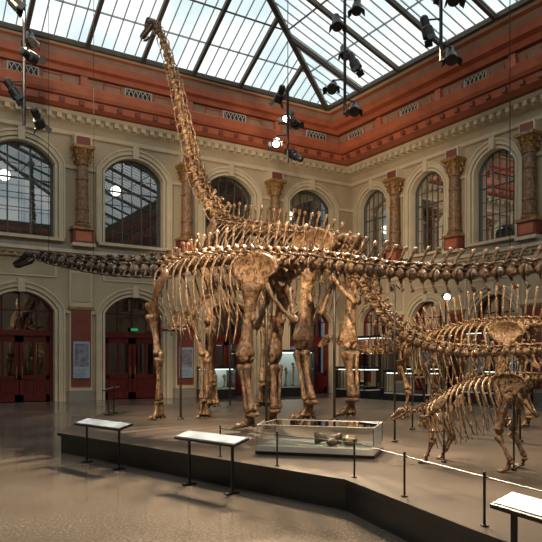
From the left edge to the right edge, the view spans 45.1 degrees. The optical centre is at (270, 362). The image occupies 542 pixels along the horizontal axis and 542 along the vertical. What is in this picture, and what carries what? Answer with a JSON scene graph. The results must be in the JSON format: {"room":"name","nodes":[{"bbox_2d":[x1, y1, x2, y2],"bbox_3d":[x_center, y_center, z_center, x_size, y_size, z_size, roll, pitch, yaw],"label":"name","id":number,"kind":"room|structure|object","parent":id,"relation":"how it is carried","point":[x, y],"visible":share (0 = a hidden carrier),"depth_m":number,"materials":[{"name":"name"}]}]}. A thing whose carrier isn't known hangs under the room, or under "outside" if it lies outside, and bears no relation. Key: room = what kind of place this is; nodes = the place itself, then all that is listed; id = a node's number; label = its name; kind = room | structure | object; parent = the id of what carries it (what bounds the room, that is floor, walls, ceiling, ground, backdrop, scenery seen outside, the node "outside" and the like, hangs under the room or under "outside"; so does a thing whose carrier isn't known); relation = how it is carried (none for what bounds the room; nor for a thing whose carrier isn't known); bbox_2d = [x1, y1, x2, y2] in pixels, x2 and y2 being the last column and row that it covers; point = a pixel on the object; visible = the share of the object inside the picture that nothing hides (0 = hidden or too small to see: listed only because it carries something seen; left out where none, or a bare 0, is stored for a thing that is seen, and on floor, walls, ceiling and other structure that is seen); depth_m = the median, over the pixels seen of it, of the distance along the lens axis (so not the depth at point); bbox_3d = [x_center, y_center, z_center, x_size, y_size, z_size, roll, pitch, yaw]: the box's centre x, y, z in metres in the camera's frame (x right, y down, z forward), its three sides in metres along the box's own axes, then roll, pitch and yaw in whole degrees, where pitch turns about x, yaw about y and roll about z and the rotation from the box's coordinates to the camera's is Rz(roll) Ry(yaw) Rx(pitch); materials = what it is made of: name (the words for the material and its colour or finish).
{"room":"museum","nodes":[
{"label":"museum","id":0,"kind":"room"},
{"bbox_2d":[0,124,351,402],"bbox_3d":[-9.748,-4.950,28.203,33.560,13.300,0.500,0,0,-32],"label":"wall","id":1,"kind":"structure","parent":0,"point":[59,286],"depth_m":29.81,"materials":[{"name":"beige paint"}]},
{"bbox_2d":[0,291,52,401],"bbox_3d":[-10.710,-0.708,27.704,2.800,4.815,0.240,0,0,-32],"label":"door","id":2,"kind":"structure","parent":1,"relation":"in","point":[26,320],"depth_m":27.84,"materials":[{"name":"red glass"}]},
{"bbox_2d":[0,141,52,236],"bbox_3d":[-10.710,-7.388,27.704,2.800,4.075,0.160,0,0,-32],"label":"window","id":3,"kind":"structure","parent":1,"relation":"in","point":[23,167],"depth_m":27.84,"materials":[{"name":"clear glass"}]},
{"bbox_2d":[73,341,89,377],"bbox_3d":[-8.299,-0.100,28.567,0.720,1.600,0.070,0,0,-32],"label":"poster","id":4,"kind":"object","parent":1,"relation":"attached to","point":[81,350],"visible":1,"depth_m":28.53,"materials":[{"name":"grey paper"}]},
{"bbox_2d":[105,298,160,398],"bbox_3d":[-6.479,-0.708,30.368,2.800,4.815,0.240,0,0,-32],"label":"door","id":5,"kind":"structure","parent":1,"relation":"in","point":[129,356],"depth_m":30.28,"materials":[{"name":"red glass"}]},
{"bbox_2d":[130,328,137,331],"bbox_3d":[-6.341,-1.500,30.243,0.360,0.180,0.120,0,0,-32],"label":"exit sign","id":6,"kind":"object","parent":5,"relation":"attached to","point":[131,329],"visible":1,"depth_m":30.20,"materials":[{"name":"green plastic"}]},
{"bbox_2d":[105,161,160,247],"bbox_3d":[-6.479,-7.388,30.368,2.800,4.075,0.160,0,0,-32],"label":"window","id":7,"kind":"structure","parent":1,"relation":"in","point":[132,190],"depth_m":30.38,"materials":[{"name":"clear glass"}]},
{"bbox_2d":[0,126,351,400],"bbox_3d":[-9.492,-4.075,27.797,33.560,11.550,0.460,0,0,-32],"label":"trim","id":8,"kind":"structure","parent":1,"relation":"attached to","point":[80,312],"depth_m":29.11,"materials":[{"name":"paint"}]},
{"bbox_2d":[69,134,95,247],"bbox_3d":[-8.254,-7.435,28.494,1.094,4.830,1.088,0,0,-32],"label":"wall column","id":9,"kind":"structure","parent":8,"relation":"on","point":[81,232],"depth_m":28.26,"materials":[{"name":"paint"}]},
{"bbox_2d":[175,154,198,255],"bbox_3d":[-4.022,-7.435,31.159,1.094,4.830,1.088,0,0,-32],"label":"wall column","id":10,"kind":"structure","parent":8,"relation":"on","point":[186,222],"depth_m":30.93,"materials":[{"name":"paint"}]},
{"bbox_2d":[264,170,286,252],"bbox_3d":[0.208,-7.435,33.823,1.094,4.830,1.088,0,0,-32],"label":"wall column","id":11,"kind":"structure","parent":8,"relation":"on","point":[274,181],"depth_m":33.59,"materials":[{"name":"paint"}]},
{"bbox_2d":[179,347,192,377],"bbox_3d":[-4.068,0.025,31.231,0.720,1.450,0.070,0,0,-32],"label":"poster","id":12,"kind":"object","parent":1,"relation":"attached to","point":[187,352],"visible":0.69,"depth_m":31.21,"materials":[{"name":"grey paper"}]},
{"bbox_2d":[205,303,250,394],"bbox_3d":[-2.248,-0.708,33.033,2.800,4.815,0.240,0,0,-32],"label":"door","id":13,"kind":"structure","parent":1,"relation":"in","point":[220,347],"depth_m":33.02,"materials":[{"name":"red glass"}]},
{"bbox_2d":[205,177,250,252],"bbox_3d":[-2.248,-7.388,33.033,2.800,4.075,0.160,0,0,-32],"label":"window","id":14,"kind":"structure","parent":1,"relation":"in","point":[233,192],"depth_m":33.17,"materials":[{"name":"clear glass"}]},
{"bbox_2d":[290,191,327,230],"bbox_3d":[1.983,-7.388,35.697,2.800,4.075,0.160,0,0,-32],"label":"window","id":15,"kind":"structure","parent":1,"relation":"in","point":[307,201],"depth_m":35.77,"materials":[{"name":"clear glass"}]},
{"bbox_2d":[290,311,328,392],"bbox_3d":[1.983,-0.708,35.697,2.800,4.815,0.240,0,0,-32],"label":"door","id":16,"kind":"structure","parent":1,"relation":"in","point":[318,360],"depth_m":36.09,"materials":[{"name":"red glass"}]},
{"bbox_2d":[0,0,518,104],"bbox_3d":[0.459,-15.830,11.994,28.560,4.500,35.810,0,0,-32],"label":"ceiling","id":17,"kind":"structure","parent":0,"point":[40,7],"depth_m":28.46,"materials":[{"name":"clear glass"}]},
{"bbox_2d":[0,0,534,110],"bbox_3d":[0.459,-15.740,11.994,28.760,4.788,36.054,0,0,-32],"label":"framework","id":18,"kind":"object","parent":17,"relation":"attached to","point":[297,47],"visible":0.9,"depth_m":28.77,"materials":[{"name":"grey metal"}]},
{"bbox_2d":[3,0,51,133],"bbox_3d":[-5.299,-11.018,14.079,0.890,11.990,0.931,0,0,16],"label":"rig","id":19,"kind":"object","parent":18,"relation":"hanging from","point":[28,40],"visible":1,"depth_m":14.00,"materials":[{"name":"black metal"}]},
{"bbox_2d":[268,0,303,162],"bbox_3d":[0.440,-11.310,17.074,0.806,12.221,0.951,0,0,25],"label":"rig","id":20,"kind":"object","parent":18,"relation":"hanging from","point":[287,117],"visible":1,"depth_m":16.97,"materials":[{"name":"black metal"}]},
{"bbox_2d":[323,0,364,116],"bbox_3d":[1.693,-11.520,14.922,1.009,11.795,0.966,0,0,-32],"label":"rig","id":21,"kind":"object","parent":18,"relation":"hanging from","point":[345,54],"visible":1,"depth_m":14.93,"materials":[{"name":"black metal"}]},
{"bbox_2d":[420,0,465,66],"bbox_3d":[3.456,-11.591,12.996,0.768,11.398,1.064,0,0,-32],"label":"rig","id":22,"kind":"object","parent":18,"relation":"hanging from","point":[451,58],"visible":1,"depth_m":12.99,"materials":[{"name":"black metal"}]},
{"bbox_2d":[0,45,540,143],"bbox_3d":[0.893,-12.080,13.172,29.470,0.560,35.660,0,0,-32],"label":"frieze","id":23,"kind":"object","parent":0,"point":[83,81],"depth_m":29.70},
{"bbox_2d":[0,392,541,541],"bbox_3d":[-0.607,1.700,13.687,43.560,0.001,43.810,0,0,-32],"label":"floor","id":24,"kind":"structure","parent":0,"point":[47,495],"depth_m":7.84,"materials":[{"name":"stone"}]},
{"bbox_2d":[74,418,132,470],"bbox_3d":[-2.760,1.333,10.670,0.260,0.734,1.400,0,0,-45],"label":"desk","id":25,"kind":"object","parent":24,"relation":"on","point":[94,423],"visible":1,"depth_m":10.55,"materials":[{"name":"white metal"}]},
{"bbox_2d":[174,431,248,495],"bbox_3d":[-0.814,1.333,8.705,0.260,0.734,1.250,0,0,-45],"label":"desk","id":26,"kind":"object","parent":24,"relation":"on","point":[190,436],"visible":1,"depth_m":8.60,"materials":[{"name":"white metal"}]},
{"bbox_2d":[197,366,235,398],"bbox_3d":[-2.541,0.950,30.308,1.600,1.500,0.900,0,0,-32],"label":"museum showcase","id":27,"kind":"object","parent":24,"relation":"on","point":[221,371],"visible":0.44,"depth_m":30.22,"materials":[{"name":"glass"}]},
{"bbox_2d":[269,350,313,396],"bbox_3d":[1.013,0.550,32.546,2.200,2.300,0.900,0,0,-32],"label":"museum showcase","id":28,"kind":"object","parent":24,"relation":"on","point":[290,382],"visible":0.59,"depth_m":32.70,"materials":[{"name":"glass"}]},
{"bbox_2d":[57,397,541,541],"bbox_3d":[2.558,1.515,13.428,12.360,0.370,18.400,0,0,-32],"label":"platform","id":29,"kind":"object","parent":24,"relation":"on","point":[442,504],"visible":0.73,"depth_m":8.81,"materials":[{"name":"black"}]},
{"bbox_2d":[102,386,119,414],"bbox_3d":[-4.063,0.977,16.586,0.260,0.701,0.900,0,0,-2],"label":"desk","id":30,"kind":"object","parent":29,"relation":"on","point":[111,388],"visible":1,"depth_m":16.73,"materials":[{"name":"black metal"}]},
{"bbox_2d":[13,0,541,441],"bbox_3d":[1.145,-8.338,12.012,22.261,19.325,1.725,0,0,43],"label":"skeleton","id":31,"kind":"object","parent":29,"relation":"on","point":[273,272],"visible":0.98,"depth_m":13.04,"materials":[{"name":"brown"}]},
{"bbox_2d":[255,419,383,458],"bbox_3d":[0.736,1.112,9.622,1.720,0.426,0.960,0,0,17],"label":"museum showcase","id":32,"kind":"object","parent":29,"relation":"on","point":[296,447],"visible":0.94,"depth_m":9.35,"materials":[{"name":"clear glass"}]},
{"bbox_2d":[140,17,541,441],"bbox_3d":[1.579,-5.039,14.902,2.355,12.727,18.165,0,0,-34],"label":"skeleton","id":33,"kind":"object","parent":29,"relation":"on","point":[302,336],"visible":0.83,"depth_m":15.46,"materials":[{"name":"brown"}]},
{"bbox_2d":[218,425,541,526],"bbox_3d":[1.270,1.105,6.208,0.776,0.440,7.085,0,0,-28],"label":"barrier","id":34,"kind":"object","parent":29,"relation":"on","point":[484,524],"visible":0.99,"depth_m":6.44,"materials":[{"name":"black metal"}]},
{"bbox_2d":[318,283,541,427],"bbox_3d":[4.977,-0.131,12.799,1.162,2.912,12.713,0,0,-31],"label":"skeleton","id":35,"kind":"object","parent":29,"relation":"on","point":[498,330],"visible":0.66,"depth_m":13.91,"materials":[{"name":"brown"}]},
{"bbox_2d":[441,293,452,415],"bbox_3d":[4.268,-0.186,15.930,0.360,3.022,0.371,0,0,-32],"label":"floor lamp","id":36,"kind":"object","parent":29,"relation":"on","point":[444,296],"visible":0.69,"depth_m":15.91,"materials":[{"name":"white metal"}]},
{"bbox_2d":[390,361,541,472],"bbox_3d":[3.226,0.657,7.793,4.077,1.336,0.672,0,0,42],"label":"skeleton","id":37,"kind":"object","parent":29,"relation":"on","point":[511,383],"visible":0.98,"depth_m":8.19,"materials":[{"name":"brown"}]},
{"bbox_2d":[336,366,380,399],"bbox_3d":[3.928,0.950,29.418,1.000,1.500,2.000,0,0,-32],"label":"museum showcase","id":38,"kind":"object","parent":24,"relation":"on","point":[369,376],"visible":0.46,"depth_m":28.69,"materials":[{"name":"glass"}]},
{"bbox_2d":[348,335,393,396],"bbox_3d":[4.956,0.200,32.665,1.000,3.000,2.400,0,0,-32],"label":"museum showcase","id":39,"kind":"object","parent":24,"relation":"on","point":[386,362],"visible":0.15,"depth_m":31.76,"materials":[{"name":"glass"}]},
{"bbox_2d":[383,369,441,402],"bbox_3d":[5.489,1.000,25.438,1.000,1.400,2.200,0,0,-32],"label":"museum showcase","id":40,"kind":"object","parent":24,"relation":"on","point":[388,375],"visible":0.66,"depth_m":25.06,"materials":[{"name":"glass"}]},
{"bbox_2d":[397,332,454,400],"bbox_3d":[6.981,0.200,29.449,1.000,3.000,2.600,0,0,-32],"label":"museum showcase","id":41,"kind":"object","parent":24,"relation":"on","point":[442,367],"visible":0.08,"depth_m":28.55,"materials":[{"name":"glass"}]},
{"bbox_2d":[463,330,532,405],"bbox_3d":[9.059,0.200,26.149,1.000,3.000,2.600,0,0,-32],"label":"museum showcase","id":42,"kind":"object","parent":24,"relation":"on","point":[528,368],"visible":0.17,"depth_m":26.16,"materials":[{"name":"glass"}]},
{"bbox_2d":[490,492,541,541],"bbox_3d":[1.805,1.313,4.209,0.200,0.774,0.920,0,0,-21],"label":"stand","id":43,"kind":"object","parent":24,"relation":"on","point":[517,505],"visible":1,"depth_m":4.45,"materials":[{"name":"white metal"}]},
{"bbox_2d":[352,129,541,335],"bbox_3d":[14.870,-4.950,21.069,0.500,13.300,37.810,0,0,-32],"label":"wall","id":44,"kind":"structure","parent":0,"point":[469,151],"depth_m":30.15,"materials":[{"name":"beige paint"}]},
{"bbox_2d":[0,0,541,187],"bbox_3d":[0.459,-11.675,11.994,33.560,3.650,37.810,0,0,-32],"label":"trim","id":45,"kind":"structure","parent":44,"relation":"attached to","point":[468,116],"depth_m":29.65,"materials":[{"name":"red paint"}]},
{"bbox_2d":[364,190,385,262],"bbox_3d":[5.836,-7.388,35.583,0.160,4.075,2.200,0,0,-32],"label":"window","id":46,"kind":"structure","parent":44,"relation":"in","point":[375,206],"depth_m":35.78,"materials":[{"name":"clear glass"}]},
{"bbox_2d":[364,309,385,335],"bbox_3d":[5.836,-0.708,35.583,0.240,4.815,2.200,0,0,-32],"label":"door","id":47,"kind":"structure","parent":44,"relation":"in","point":[368,330],"depth_m":35.99,"materials":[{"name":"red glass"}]},
{"bbox_2d":[415,172,442,253],"bbox_3d":[7.968,-7.388,32.198,0.160,4.075,2.200,0,0,-32],"label":"window","id":48,"kind":"structure","parent":44,"relation":"in","point":[429,192],"depth_m":32.39,"materials":[{"name":"clear glass"}]},
{"bbox_2d":[415,301,442,332],"bbox_3d":[7.968,-0.708,32.198,0.240,4.815,2.200,0,0,-32],"label":"door","id":49,"kind":"structure","parent":44,"relation":"in","point":[428,305],"depth_m":32.39,"materials":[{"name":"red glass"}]},
{"bbox_2d":[352,136,541,403],"bbox_3d":[14.440,-4.075,20.852,0.460,11.550,37.900,0,0,-32],"label":"trim","id":50,"kind":"structure","parent":44,"relation":"attached to","point":[533,280],"depth_m":29.88,"materials":[{"name":"paint"}]},
{"bbox_2d":[382,168,405,264],"bbox_3d":[6.361,-7.435,33.550,1.094,4.830,1.088,0,0,-32],"label":"wall column","id":51,"kind":"structure","parent":50,"relation":"on","point":[395,179],"depth_m":33.32,"materials":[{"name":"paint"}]},
{"bbox_2d":[440,146,467,254],"bbox_3d":[8.492,-7.435,30.165,1.094,4.830,1.088,0,0,-32],"label":"wall column","id":52,"kind":"structure","parent":50,"relation":"on","point":[455,158],"depth_m":29.93,"materials":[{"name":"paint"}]},
{"bbox_2d":[513,118,541,240],"bbox_3d":[10.624,-7.435,26.780,1.094,4.830,1.088,0,0,-32],"label":"wall column","id":53,"kind":"structure","parent":50,"relation":"on","point":[529,225],"depth_m":26.55,"materials":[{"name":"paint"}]},
{"bbox_2d":[478,294,514,329],"bbox_3d":[10.099,-0.708,28.813,0.240,4.815,2.200,0,0,-32],"label":"door","id":54,"kind":"structure","parent":44,"relation":"in","point":[499,296],"depth_m":28.93,"materials":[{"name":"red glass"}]},
{"bbox_2d":[479,149,514,241],"bbox_3d":[10.099,-7.388,28.813,0.160,4.075,2.200,0,0,-32],"label":"window","id":55,"kind":"structure","parent":44,"relation":"in","point":[494,172],"depth_m":28.97,"materials":[{"name":"clear glass"}]}
]}

